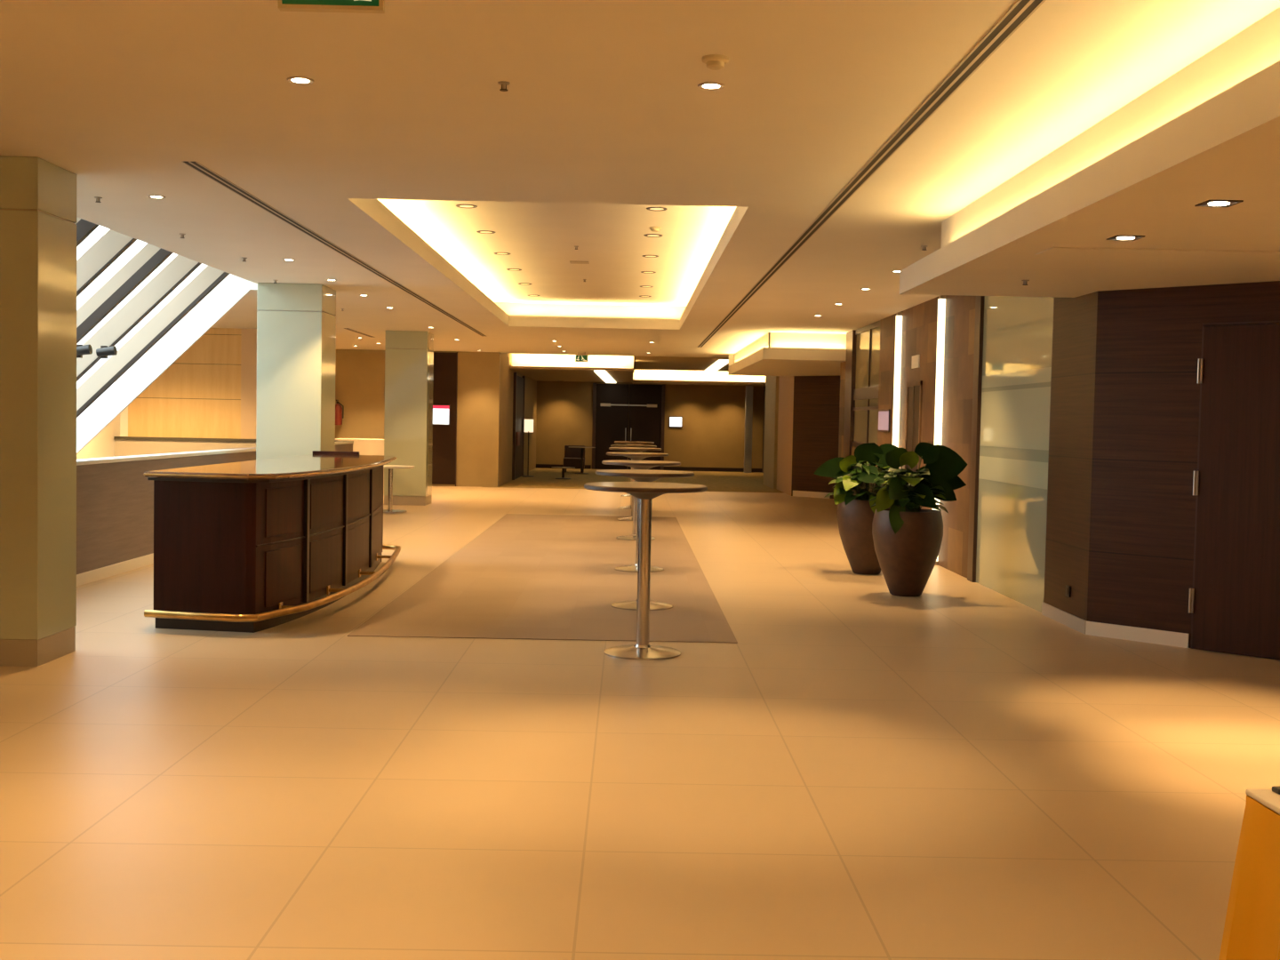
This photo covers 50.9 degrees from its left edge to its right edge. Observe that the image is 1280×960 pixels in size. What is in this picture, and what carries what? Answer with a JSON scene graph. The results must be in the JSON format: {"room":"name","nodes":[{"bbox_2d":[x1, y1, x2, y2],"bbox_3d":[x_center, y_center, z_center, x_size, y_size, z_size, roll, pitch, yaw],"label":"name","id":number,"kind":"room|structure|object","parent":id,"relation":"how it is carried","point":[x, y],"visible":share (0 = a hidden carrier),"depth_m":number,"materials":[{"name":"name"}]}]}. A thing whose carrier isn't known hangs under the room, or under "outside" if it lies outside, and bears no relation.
{"room":"lobby","nodes":[
{"label":"lobby","id":0,"kind":"room"},
{"bbox_2d":[76,406,127,459],"bbox_3d":[-8.983,0.357,22.812,0.280,5.970,13.700,1,2,-1],"label":"wall","id":1,"kind":"structure","parent":0,"point":[102,445],"depth_m":22.59,"materials":[{"name":"white paint"}]},
{"bbox_2d":[76,234,257,454],"bbox_3d":[-6.692,-0.454,15.916,4.700,4.861,0.035,1,2,-1],"label":"wall","id":2,"kind":"structure","parent":0,"point":[233,288],"depth_m":15.85,"materials":[{"name":"white"}]},
{"bbox_2d":[128,328,256,439],"bbox_3d":[-7.312,0.368,23.302,3.070,5.970,0.150,1,2,-1],"label":"wall","id":3,"kind":"structure","parent":0,"point":[198,396],"depth_m":23.15,"materials":[{"name":"brown wood"}]},
{"bbox_2d":[335,349,500,487],"bbox_3d":[-6.283,-1.392,29.715,6.340,2.970,0.200,1,2,-1],"label":"wall","id":4,"kind":"structure","parent":0,"point":[359,373],"depth_m":29.62,"materials":[{"name":"beige paint"}]},
{"bbox_2d":[335,400,343,424],"bbox_3d":[-6.634,-1.481,29.474,0.205,0.555,0.270,0,3,-28],"label":"fire extinguisher","id":5,"kind":"object","parent":4,"relation":"attached to","point":[339,410],"visible":0.84,"depth_m":29.39,"materials":[{"name":"red metal"}]},
{"bbox_2d":[432,352,457,486],"bbox_3d":[-4.362,-1.345,29.613,0.660,2.960,0.040,1,2,-1],"label":"door","id":6,"kind":"structure","parent":4,"relation":"in","point":[445,364],"depth_m":29.61,"materials":[{"name":"black wood"}]},
{"bbox_2d":[432,404,449,424],"bbox_3d":[-4.415,-1.435,29.581,0.470,0.450,0.026,1,2,-1],"label":"sign","id":7,"kind":"object","parent":6,"relation":"attached to","point":[441,412],"visible":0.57,"depth_m":29.57,"materials":[{"name":"white paper"}]},
{"bbox_2d":[498,352,536,486],"bbox_3d":[-3.263,-1.766,35.881,0.200,3.300,12.100,1,2,-1],"label":"wall","id":8,"kind":"structure","parent":0,"point":[507,374],"depth_m":32.43,"materials":[{"name":"beige paint"}]},
{"bbox_2d":[512,372,525,479],"bbox_3d":[-3.123,-1.389,34.647,0.070,2.660,2.800,1,2,-1],"label":"door","id":9,"kind":"structure","parent":8,"relation":"in","point":[519,382],"depth_m":34.35,"materials":[{"name":"black"}]},
{"bbox_2d":[369,199,739,321],"bbox_3d":[-0.665,-2.413,15.119,3.300,0.320,12.770,1,2,-1],"label":"ceiling","id":10,"kind":"structure","parent":0,"point":[540,239],"depth_m":14.68,"materials":[{"name":"paint"}]},
{"bbox_2d":[456,204,477,207],"bbox_3d":[-1.514,-2.389,11.734,0.189,0.007,0.189,1,2,-1],"label":"recessed light","id":11,"kind":"object","parent":10,"relation":"in","point":[457,205],"visible":1,"depth_m":11.71,"materials":[{"name":"brown"}]},
{"bbox_2d":[476,230,495,233],"bbox_3d":[-1.528,-2.459,13.343,0.189,0.007,0.189,1,2,-1],"label":"recessed light","id":12,"kind":"object","parent":10,"relation":"in","point":[479,231],"visible":1,"depth_m":13.34,"materials":[{"name":"brown"}]},
{"bbox_2d":[494,252,510,255],"bbox_3d":[-1.542,-2.534,15.051,0.189,0.007,0.189,1,2,-1],"label":"recessed light","id":13,"kind":"object","parent":10,"relation":"in","point":[498,253],"visible":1,"depth_m":15.05,"materials":[{"name":"brown"}]},
{"bbox_2d":[506,268,521,271],"bbox_3d":[-1.556,-2.603,16.640,0.189,0.007,0.189,1,2,-1],"label":"recessed light","id":14,"kind":"object","parent":10,"relation":"in","point":[513,269],"visible":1,"depth_m":16.64,"materials":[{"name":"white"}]},
{"bbox_2d":[569,261,589,263],"bbox_3d":[-0.709,-2.548,15.748,0.220,0.006,0.220,1,2,-1],"label":"ceiling vent","id":15,"kind":"object","parent":10,"relation":"in","point":[571,262],"visible":1,"depth_m":15.74,"materials":[{"name":"silver metal"}]},
{"bbox_2d":[640,271,655,273],"bbox_3d":[0.104,-2.571,16.645,0.189,0.007,0.189,1,2,-1],"label":"recessed light","id":16,"kind":"object","parent":10,"relation":"in","point":[646,272],"visible":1,"depth_m":16.64,"materials":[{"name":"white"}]},
{"bbox_2d":[642,255,658,257],"bbox_3d":[0.118,-2.500,15.027,0.189,0.007,0.189,1,2,-1],"label":"recessed light","id":17,"kind":"object","parent":10,"relation":"in","point":[646,256],"visible":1,"depth_m":15.03,"materials":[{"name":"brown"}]},
{"bbox_2d":[643,233,662,237],"bbox_3d":[0.132,-2.427,13.358,0.189,0.007,0.189,1,2,-1],"label":"recessed light","id":18,"kind":"object","parent":10,"relation":"in","point":[647,235],"visible":1,"depth_m":13.35,"materials":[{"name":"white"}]},
{"bbox_2d":[649,226,661,231],"bbox_3d":[0.146,-2.386,12.810,0.110,0.042,0.110,1,2,-1],"label":"smoke detector","id":19,"kind":"object","parent":10,"relation":"attached to","point":[653,228],"visible":1,"depth_m":12.78,"materials":[{"name":"beige plastic"}]},
{"bbox_2d":[646,207,667,210],"bbox_3d":[0.146,-2.354,11.680,0.189,0.007,0.189,1,2,-1],"label":"recessed light","id":20,"kind":"object","parent":10,"relation":"in","point":[648,208],"visible":1,"depth_m":11.66,"materials":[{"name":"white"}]},
{"bbox_2d":[509,365,765,386],"bbox_3d":[0.428,-2.819,37.017,7.160,0.090,10.200,1,2,-1],"label":"ceiling","id":21,"kind":"structure","parent":0,"point":[542,373],"depth_m":36.78,"materials":[{"name":"beige paint"}]},
{"bbox_2d":[512,365,617,367],"bbox_3d":[-1.625,-2.713,32.250,2.850,0.012,0.020,1,2,-1],"label":"light strip","id":22,"kind":"object","parent":21,"relation":"attached to","point":[513,365],"visible":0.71,"depth_m":32.24,"materials":[{"name":"beige"}]},
{"bbox_2d":[594,369,615,383],"bbox_3d":[-0.910,-2.799,36.706,0.320,0.034,9.405,1,2,0],"label":"recessed light","id":23,"kind":"object","parent":21,"relation":"in","point":[604,375],"visible":1,"depth_m":35.41,"materials":[{"name":"beige"}]},
{"bbox_2d":[656,379,765,382],"bbox_3d":[1.881,-2.971,40.226,4.100,0.012,0.020,1,2,-1],"label":"light strip","id":24,"kind":"object","parent":21,"relation":"on","point":[656,380],"visible":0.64,"depth_m":40.22,"materials":[{"name":"beige"}]},
{"bbox_2d":[512,353,765,381],"bbox_3d":[-0.049,-3.097,36.858,3.755,0.500,10.425,2,3,27],"label":"wall","id":25,"kind":"structure","parent":0,"point":[517,359],"depth_m":32.60,"materials":[{"name":"paint"}]},
{"bbox_2d":[0,467,1279,959],"bbox_3d":[-1.193,0.715,19.140,16.400,0.121,46.200,1,2,-1],"label":"floor","id":26,"kind":"structure","parent":0,"point":[956,770],"depth_m":5.72,"materials":[{"name":"tile"}]},
{"bbox_2d":[0,156,76,666],"bbox_3d":[-3.869,-0.404,8.102,0.720,2.970,0.550,1,2,-1],"label":"column","id":27,"kind":"structure","parent":26,"relation":"on","point":[38,196],"depth_m":7.88,"materials":[{"name":"beige stone"}]},
{"bbox_2d":[76,440,353,586],"bbox_3d":[-4.955,0.341,15.738,0.200,1.375,14.700,1,2,-1],"label":"parapet","id":28,"kind":"object","parent":26,"relation":"on","point":[115,500],"visible":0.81,"depth_m":12.54,"materials":[{"name":"beige wood"}]},
{"bbox_2d":[113,436,337,456],"bbox_3d":[-6.952,-0.018,23.023,4.030,1.380,0.180,1,2,-1],"label":"parapet","id":29,"kind":"object","parent":26,"relation":"on","point":[124,445],"visible":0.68,"depth_m":22.93,"materials":[{"name":"beige stone"}]},
{"bbox_2d":[143,450,400,632],"bbox_3d":[-2.840,0.381,11.639,1.176,1.135,5.222,1,2,-1],"label":"bar counter","id":30,"kind":"object","parent":26,"relation":"on","point":[258,545],"depth_m":9.39,"materials":[{"name":"brown wood"}]},
{"bbox_2d":[144,454,395,479],"bbox_3d":[-2.862,-0.132,11.582,1.108,0.040,4.958,1,2,-1],"label":"countertop","id":31,"kind":"structure","parent":30,"relation":"on","point":[308,463],"depth_m":10.47,"materials":[{"name":"brown wood"}]},
{"bbox_2d":[256,282,335,459],"bbox_3d":[-3.931,-0.722,15.390,0.720,2.970,0.720,1,2,-1],"label":"column","id":32,"kind":"structure","parent":26,"relation":"on","point":[296,323],"depth_m":15.02,"materials":[{"name":"white paint"}]},
{"bbox_2d":[383,464,414,512],"bbox_3d":[-3.953,0.142,21.294,0.740,0.730,0.740,1,2,-1],"label":"cafe table","id":33,"kind":"object","parent":26,"relation":"on","point":[390,468],"visible":0.73,"depth_m":21.26,"materials":[{"name":"silver metal"}]},
{"bbox_2d":[384,330,433,505],"bbox_3d":[-3.998,-1.067,23.272,0.720,2.970,0.720,1,2,-1],"label":"column","id":34,"kind":"structure","parent":26,"relation":"on","point":[409,355],"depth_m":22.92,"materials":[{"name":"beige paint"}]},
{"bbox_2d":[521,419,534,477],"bbox_3d":[-2.936,-0.842,35.373,0.320,1.510,0.320,1,2,-1],"label":"stand","id":35,"kind":"object","parent":26,"relation":"on","point":[528,423],"visible":1,"depth_m":35.34,"materials":[{"name":"grey metal"}]},
{"bbox_2d":[347,513,737,643],"bbox_3d":[-0.719,0.830,15.270,2.680,0.006,12.090,1,2,-1],"label":"area rug","id":36,"kind":"object","parent":26,"relation":"on","point":[536,577],"visible":1,"depth_m":11.86,"materials":[{"name":"beige carpet"}]},
{"bbox_2d":[608,447,661,520],"bbox_3d":[-0.083,0.060,20.522,0.800,1.101,0.800,1,2,4],"label":"table","id":37,"kind":"object","parent":36,"relation":"on","point":[627,449],"visible":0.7,"depth_m":20.35,"materials":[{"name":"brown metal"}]},
{"bbox_2d":[606,452,668,540],"bbox_3d":[-0.045,0.204,17.226,0.800,1.101,0.800,3,3,32],"label":"table","id":38,"kind":"object","parent":36,"relation":"on","point":[636,456],"visible":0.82,"depth_m":17.11,"materials":[{"name":"silver metal"}]},
{"bbox_2d":[601,460,680,572],"bbox_3d":[0.005,0.362,13.629,0.800,1.101,0.800,0,3,-29],"label":"table","id":39,"kind":"object","parent":36,"relation":"on","point":[634,464],"visible":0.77,"depth_m":13.50,"materials":[{"name":"silver metal"}]},
{"bbox_2d":[595,469,694,610],"bbox_3d":[0.028,0.480,10.922,0.800,1.101,0.800,1,2,-1],"label":"table","id":40,"kind":"object","parent":36,"relation":"on","point":[636,475],"visible":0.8,"depth_m":10.77,"materials":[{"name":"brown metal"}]},
{"bbox_2d":[552,466,575,479],"bbox_3d":[-1.970,-0.179,34.510,0.600,0.300,0.600,1,2,-1],"label":"round table","id":41,"kind":"object","parent":26,"relation":"on","point":[562,468],"visible":1,"depth_m":34.48,"materials":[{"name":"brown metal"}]},
{"bbox_2d":[563,445,584,472],"bbox_3d":[-1.904,-0.612,38.956,0.600,0.780,0.720,1,2,-1],"label":"armchair","id":42,"kind":"object","parent":26,"relation":"on","point":[572,458],"visible":0.83,"depth_m":39.18,"materials":[{"name":"brown leather"}]},
{"bbox_2d":[568,446,595,473],"bbox_3d":[-1.646,-0.555,37.999,0.760,0.760,0.760,1,2,-1],"label":"round table","id":43,"kind":"object","parent":26,"relation":"on","point":[581,447],"visible":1,"depth_m":37.98,"materials":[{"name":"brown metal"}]},
{"bbox_2d":[610,444,656,509],"bbox_3d":[-0.117,-0.057,23.320,0.800,1.101,0.800,0,3,-25],"label":"table","id":44,"kind":"object","parent":26,"relation":"on","point":[613,445],"visible":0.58,"depth_m":23.12,"materials":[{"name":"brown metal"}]},
{"bbox_2d":[614,440,654,496],"bbox_3d":[-0.130,-0.222,27.116,0.800,1.101,0.800,3,3,36],"label":"table","id":45,"kind":"object","parent":26,"relation":"on","point":[616,442],"visible":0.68,"depth_m":26.87,"materials":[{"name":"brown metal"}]},
{"bbox_2d":[584,481,707,660],"bbox_3d":[0.027,0.581,8.744,0.800,1.101,0.800,1,2,-1],"label":"table","id":46,"kind":"object","parent":26,"relation":"on","point":[645,492],"visible":1,"depth_m":8.70,"materials":[{"name":"silver metal"}]},
{"bbox_2d":[744,385,753,472],"bbox_3d":[3.334,-1.551,41.302,0.220,2.660,0.200,1,2,-1],"label":"metal post","id":47,"kind":"object","parent":26,"relation":"on","point":[748,403],"visible":1,"depth_m":41.20,"materials":[{"name":"silver metal"}]},
{"bbox_2d":[843,329,856,457],"bbox_3d":[3.331,-0.819,20.913,0.220,2.970,0.600,1,2,-1],"label":"column","id":48,"kind":"structure","parent":26,"relation":"on","point":[851,337],"depth_m":20.72,"materials":[{"name":"brown wood"}]},
{"bbox_2d":[813,442,900,575],"bbox_3d":[2.311,0.288,13.746,0.860,1.341,0.944,2,3,28],"label":"potted plant","id":49,"kind":"object","parent":26,"relation":"on","point":[855,516],"visible":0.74,"depth_m":13.58,"materials":[{"name":"green plant"}]},
{"bbox_2d":[867,441,967,596],"bbox_3d":[2.371,0.348,12.002,0.817,1.376,0.738,-1,3,-38],"label":"potted plant","id":50,"kind":"object","parent":26,"relation":"on","point":[908,537],"visible":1,"depth_m":11.87,"materials":[{"name":"green plant"}]},
{"bbox_3d":[-5.401,-0.297,27.268,1.600,1.030,0.600,1,2,-1],"label":"buffet table","id":51,"kind":"object","parent":26,"relation":"on","visible":0},
{"bbox_2d":[335,438,383,486],"bbox_3d":[-5.393,-0.364,27.265,1.549,0.925,0.677,1,2,-1],"label":"tablecloth","id":52,"kind":"object","parent":51,"relation":"on","point":[364,446],"visible":0.24,"depth_m":26.93,"materials":[{"name":"beige fabric"}]},
{"bbox_2d":[0,0,1279,371],"bbox_3d":[-1.130,-2.501,19.000,16.400,0.380,46.200,1,2,-1],"label":"ceiling","id":53,"kind":"structure","parent":0,"point":[604,102],"depth_m":6.64,"materials":[{"name":"paint"}]},
{"bbox_2d":[94,196,102,202],"bbox_3d":[-3.710,-1.918,9.204,0.052,0.034,0.051,1,2,-1],"label":"sprinkler head","id":54,"kind":"object","parent":53,"relation":"attached to","point":[98,198],"visible":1,"depth_m":9.20},
{"bbox_2d":[147,194,165,199],"bbox_3d":[-3.279,-1.920,9.117,0.119,0.007,0.119,1,2,-1],"label":"recessed light","id":55,"kind":"object","parent":53,"relation":"in","point":[149,196],"visible":1,"depth_m":9.11,"materials":[{"name":"silver metal"}]},
{"bbox_2d":[282,258,295,261],"bbox_3d":[-3.309,-2.075,12.674,0.119,0.007,0.119,1,2,-1],"label":"recessed light","id":56,"kind":"object","parent":53,"relation":"in","point":[288,260],"visible":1,"depth_m":12.67,"materials":[{"name":"silver metal"}]},
{"bbox_2d":[286,76,314,84],"bbox_3d":[-1.482,-1.743,5.867,0.119,0.007,0.119,1,2,-1],"label":"recessed light","id":57,"kind":"object","parent":53,"relation":"in","point":[298,80],"visible":1,"depth_m":5.86,"materials":[{"name":"silver metal"}]},
{"bbox_2d":[277,0,384,13],"bbox_3d":[-0.923,-1.532,4.029,0.314,0.247,0.032,1,2,-1],"label":"exit sign","id":58,"kind":"object","parent":53,"relation":"hanging from","point":[356,6],"visible":1,"depth_m":4.02,"materials":[{"name":"green plastic"}]},
{"bbox_2d":[181,160,486,335],"bbox_3d":[-2.692,-2.203,15.857,0.090,0.004,16.080,1,2,-1],"label":"linear air slot","id":59,"kind":"object","parent":53,"relation":"attached to","point":[196,165],"visible":1,"depth_m":10.50,"materials":[{"name":"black metal"}]},
{"bbox_2d":[343,328,375,337],"bbox_3d":[-4.923,-2.587,23.669,0.090,0.004,2.400,1,2,-1],"label":"linear air slot","id":60,"kind":"object","parent":53,"relation":"attached to","point":[348,329],"visible":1,"depth_m":23.59,"materials":[{"name":"silver metal"}]},
{"bbox_2d":[497,80,510,91],"bbox_3d":[-0.592,-1.711,5.846,0.052,0.034,0.051,1,2,-1],"label":"sprinkler head","id":61,"kind":"object","parent":53,"relation":"attached to","point":[503,84],"visible":1,"depth_m":5.84},
{"bbox_2d":[575,352,588,361],"bbox_3d":[-1.249,-2.634,28.803,0.274,0.212,0.032,1,2,-1],"label":"exit sign","id":62,"kind":"object","parent":53,"relation":"hanging from","point":[578,357],"visible":1,"depth_m":28.79,"materials":[{"name":"green plastic"}]},
{"bbox_2d":[697,81,725,90],"bbox_3d":[0.308,-1.706,5.824,0.119,0.007,0.119,1,2,-1],"label":"recessed light","id":63,"kind":"object","parent":53,"relation":"in","point":[708,85],"visible":1,"depth_m":5.81,"materials":[{"name":"silver metal"}]},
{"bbox_2d":[701,54,728,70],"bbox_3d":[0.302,-1.669,5.385,0.110,0.042,0.110,1,2,-1],"label":"smoke detector","id":64,"kind":"object","parent":53,"relation":"attached to","point":[713,61],"visible":1,"depth_m":5.36,"materials":[{"name":"beige plastic"}]},
{"bbox_2d":[704,359,728,371],"bbox_3d":[1.960,-2.899,34.274,0.300,0.030,6.902,1,2,0],"label":"recessed light","id":65,"kind":"object","parent":53,"relation":"in","point":[719,364],"visible":0.86,"depth_m":33.56,"materials":[{"name":"beige"}]},
{"bbox_2d":[696,0,1046,347],"bbox_3d":[1.271,-1.956,11.987,0.090,0.004,28.100,1,2,-1],"label":"linear air slot","id":66,"kind":"object","parent":53,"relation":"attached to","point":[1021,11],"visible":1,"depth_m":6.34,"materials":[{"name":"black metal"}]},
{"bbox_2d":[536,380,764,469],"bbox_3d":[0.245,-1.961,41.958,7.600,3.300,0.200,1,2,-1],"label":"wall","id":67,"kind":"structure","parent":0,"point":[712,433],"depth_m":41.87,"materials":[{"name":"beige paint"}]},
{"bbox_2d":[592,383,664,470],"bbox_3d":[-0.360,-1.657,41.811,2.240,2.680,0.110,1,2,-1],"label":"door","id":68,"kind":"structure","parent":67,"relation":"in","point":[612,421],"depth_m":41.81,"materials":[{"name":"black wood"}]},
{"bbox_2d":[536,464,762,471],"bbox_3d":[0.284,-0.367,41.918,7.060,0.120,0.020,1,2,-1],"label":"baseboard","id":69,"kind":"structure","parent":67,"relation":"attached to","point":[540,466],"depth_m":41.92,"materials":[{"name":"black wood"}]},
{"bbox_2d":[669,416,682,427],"bbox_3d":[1.113,-1.809,41.839,0.420,0.340,0.026,1,2,-1],"label":"wall screen","id":70,"kind":"object","parent":67,"relation":"attached to","point":[675,421],"visible":1,"depth_m":41.83,"materials":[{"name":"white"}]},
{"bbox_2d":[761,385,765,472],"bbox_3d":[3.691,-1.709,37.719,0.780,3.300,8.550,1,2,-1],"label":"wall","id":71,"kind":"structure","parent":0,"point":[764,386],"depth_m":41.70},
{"bbox_2d":[763,376,779,488],"bbox_3d":[3.233,-1.321,32.402,0.220,2.970,2.400,1,2,-1],"label":"column","id":72,"kind":"structure","parent":0,"point":[772,382],"depth_m":32.00,"materials":[{"name":"beige paint"}]},
{"bbox_2d":[776,376,793,495],"bbox_3d":[3.280,-1.206,29.785,0.130,2.970,2.840,1,2,-1],"label":"wall","id":73,"kind":"structure","parent":0,"point":[786,383],"depth_m":29.70,"materials":[{"name":"beige paint"}]},
{"bbox_2d":[728,331,846,376],"bbox_3d":[4.461,-2.236,24.875,5.100,0.440,7.420,1,2,-1],"label":"ceiling","id":74,"kind":"structure","parent":0,"point":[775,353],"depth_m":21.33,"materials":[{"name":"paint"}]},
{"bbox_2d":[791,375,839,498],"bbox_3d":[4.701,-0.838,27.019,4.000,2.530,0.150,4,3,44],"label":"wall","id":75,"kind":"structure","parent":0,"point":[816,398],"depth_m":27.97,"materials":[{"name":"brown wood"}]},
{"bbox_2d":[792,490,830,498],"bbox_3d":[3.568,0.302,28.045,0.950,0.120,0.015,4,3,44],"label":"baseboard","id":76,"kind":"structure","parent":75,"relation":"attached to","point":[799,493],"depth_m":28.04,"materials":[{"name":"beige"}]},
{"bbox_2d":[836,361,845,518],"bbox_3d":[3.380,-0.847,21.563,0.270,2.970,0.700,1,2,-1],"label":"column","id":77,"kind":"structure","parent":0,"point":[843,364],"depth_m":21.65,"materials":[{"name":"wood"}]},
{"bbox_2d":[851,295,975,578],"bbox_3d":[3.379,-0.647,16.967,0.190,2.970,7.300,1,2,-1],"label":"wall","id":78,"kind":"structure","parent":0,"point":[920,321],"depth_m":14.54,"materials":[{"name":"wood"}]},
{"bbox_2d":[851,320,879,446],"bbox_3d":[3.312,-1.361,19.538,0.065,1.770,2.100,1,2,-1],"label":"window","id":79,"kind":"structure","parent":78,"relation":"in","point":[868,341],"depth_m":19.55,"materials":[{"name":"clear glass"}]},
{"bbox_2d":[878,408,890,431],"bbox_3d":[3.264,-0.792,17.961,0.028,0.300,0.720,1,2,-1],"label":"wall screen","id":80,"kind":"object","parent":78,"relation":"attached to","point":[884,415],"visible":1,"depth_m":17.89,"materials":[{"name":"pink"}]},
{"bbox_2d":[892,312,902,447],"bbox_3d":[3.253,-0.643,17.067,0.090,2.950,0.090,1,2,-1],"label":"light bar","id":81,"kind":"object","parent":78,"relation":"attached to","point":[899,316],"visible":0.61,"depth_m":17.00,"materials":[{"name":"beige"}]},
{"bbox_2d":[904,380,922,471],"bbox_3d":[3.272,-0.153,16.167,0.020,2.050,0.800,1,2,-1],"label":"door","id":82,"kind":"structure","parent":78,"relation":"in","point":[912,436],"depth_m":16.12,"materials":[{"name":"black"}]},
{"bbox_2d":[911,354,919,368],"bbox_3d":[3.297,-1.416,16.082,0.020,0.150,0.380,1,2,-1],"label":"plate","id":83,"kind":"object","parent":78,"relation":"attached to","point":[916,359],"visible":1,"depth_m":16.02,"materials":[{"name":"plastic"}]},
{"bbox_2d":[932,295,945,565],"bbox_3d":[3.273,-0.542,14.739,0.090,2.950,0.090,1,2,-1],"label":"light bar","id":84,"kind":"object","parent":78,"relation":"attached to","point":[941,300],"visible":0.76,"depth_m":14.68,"materials":[{"name":"beige"}]},
{"bbox_2d":[1043,291,1097,621],"bbox_3d":[3.395,-0.361,10.409,0.130,2.970,1.030,1,2,-1],"label":"wall","id":85,"kind":"structure","parent":0,"point":[1075,319],"depth_m":10.38,"materials":[{"name":"brown wood"}]},
{"bbox_2d":[1041,602,1086,634],"bbox_3d":[3.296,1.071,10.470,0.012,0.100,1.030,1,2,-1],"label":"baseboard","id":86,"kind":"structure","parent":85,"relation":"attached to","point":[1078,624],"depth_m":10.42,"materials":[{"name":"beige"}]},
{"bbox_2d":[1065,584,1070,597],"bbox_3d":[3.295,0.856,10.356,0.016,0.085,0.085,1,2,-1],"label":"wall socket","id":87,"kind":"object","parent":85,"relation":"attached to","point":[1068,588],"visible":1,"depth_m":10.33,"materials":[{"name":"black plastic"}]},
{"bbox_2d":[899,7,1279,297],"bbox_3d":[4.631,-1.289,3.186,5.130,0.440,14.400,1,2,-1],"label":"ceiling","id":88,"kind":"structure","parent":0,"point":[1210,130],"depth_m":6.41,"materials":[{"name":"paint"}]},
{"bbox_2d":[1021,280,1029,285],"bbox_3d":[2.640,-1.353,9.213,0.052,0.034,0.051,1,2,-1],"label":"sprinkler head","id":89,"kind":"object","parent":88,"relation":"attached to","point":[1025,281],"visible":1,"depth_m":9.20},
{"bbox_2d":[1106,234,1144,240],"bbox_3d":[2.559,-1.274,7.083,0.150,0.009,0.150,1,2,-1],"label":"recessed light","id":90,"kind":"object","parent":88,"relation":"in","point":[1117,236],"visible":1,"depth_m":7.07,"materials":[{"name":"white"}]},
{"bbox_2d":[1035,247,1279,260],"bbox_3d":[3.079,-1.290,7.673,1.550,0.008,0.330,1,2,-1],"label":"access panel","id":91,"kind":"object","parent":88,"relation":"attached to","point":[1089,252],"visible":1,"depth_m":7.64,"materials":[{"name":"paint"}]},
{"bbox_2d":[1194,200,1243,207],"bbox_3d":[2.568,-1.226,5.964,0.150,0.009,0.150,1,2,-1],"label":"recessed light","id":92,"kind":"object","parent":88,"relation":"in","point":[1209,203],"visible":1,"depth_m":5.95,"materials":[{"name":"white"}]},
{"bbox_2d":[1087,280,1279,647],"bbox_3d":[5.165,-0.010,8.207,5.000,2.530,0.150,4,3,44],"label":"wall","id":93,"kind":"structure","parent":0,"point":[1148,340],"depth_m":9.60,"materials":[{"name":"brown wood"}]},
{"bbox_2d":[1085,621,1189,647],"bbox_3d":[3.573,1.111,9.686,0.760,0.100,0.012,4,3,44],"label":"baseboard","id":94,"kind":"structure","parent":93,"relation":"attached to","point":[1164,637],"depth_m":9.67,"materials":[{"name":"beige"}]},
{"bbox_2d":[1188,320,1279,660],"bbox_3d":[4.280,0.074,8.925,1.199,2.265,0.058,4,3,44],"label":"door","id":95,"kind":"structure","parent":93,"relation":"in","point":[1234,598],"depth_m":9.13,"materials":[{"name":"brown wood"}]},
{"bbox_3d":[-7.658,0.441,15.720,6.600,6.470,15.000,1,2,-1],"label":"wall","id":96,"kind":"structure","parent":0,"visible":0},
{"bbox_2d":[74,216,229,417],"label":"window","id":97,"kind":"structure","parent":96,"relation":"in","point":[112,244],"depth_m":13.10,"materials":[{"name":"beige paint"}]},
{"bbox_2d":[76,344,92,358],"bbox_3d":[-5.067,-1.172,12.208,0.182,0.120,0.130,1,2,-1],"label":"spotlight","id":98,"kind":"object","parent":97,"relation":"attached to","point":[86,349],"visible":0.69,"depth_m":12.16,"materials":[{"name":"grey metal"}]},
{"bbox_2d":[96,345,117,358],"bbox_3d":[-5.154,-1.238,13.005,0.182,0.120,0.130,1,2,-1],"label":"spotlight","id":99,"kind":"object","parent":97,"relation":"attached to","point":[104,351],"visible":1,"depth_m":12.96,"materials":[{"name":"grey metal"}]},
{"bbox_3d":[3.441,-0.435,12.122,0.150,2.970,2.400,1,2,-1],"label":"wall","id":100,"kind":"structure","parent":0,"visible":0},
{"bbox_2d":[967,296,1053,612],"bbox_3d":[3.331,-0.437,12.121,0.070,2.970,2.400,1,2,-1],"label":"glass panel","id":101,"kind":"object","parent":100,"relation":"in","point":[1013,335],"depth_m":12.06,"materials":[{"name":"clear glass"}]},
{"bbox_3d":[2.042,1.105,1.817,1.440,0.735,2.100,1,2,-1],"label":"table","id":102,"kind":"object","parent":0,"visible":0},
{"bbox_2d":[1218,795,1279,959],"bbox_3d":[2.055,1.099,1.808,1.709,0.725,2.374,1,2,-1],"label":"table skirt","id":103,"kind":"object","parent":102,"relation":"hanging from","point":[1252,928],"visible":0.9,"depth_m":2.80,"materials":[{"name":"orange fabric"}]},
{"bbox_2d":[1245,788,1279,814],"bbox_3d":[2.062,0.728,1.791,1.519,0.013,2.184,1,2,-1],"label":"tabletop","id":104,"kind":"object","parent":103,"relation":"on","point":[1270,799],"visible":1,"depth_m":2.81,"materials":[{"name":"beige fabric"}]},
{"bbox_2d":[1272,785,1279,794],"bbox_3d":[1.376,0.656,2.843,0.070,0.012,0.030,1,3,-6],"label":"case","id":105,"kind":"object","parent":104,"relation":"on","point":[1276,788],"visible":1,"depth_m":2.84,"materials":[{"name":"black plastic"}]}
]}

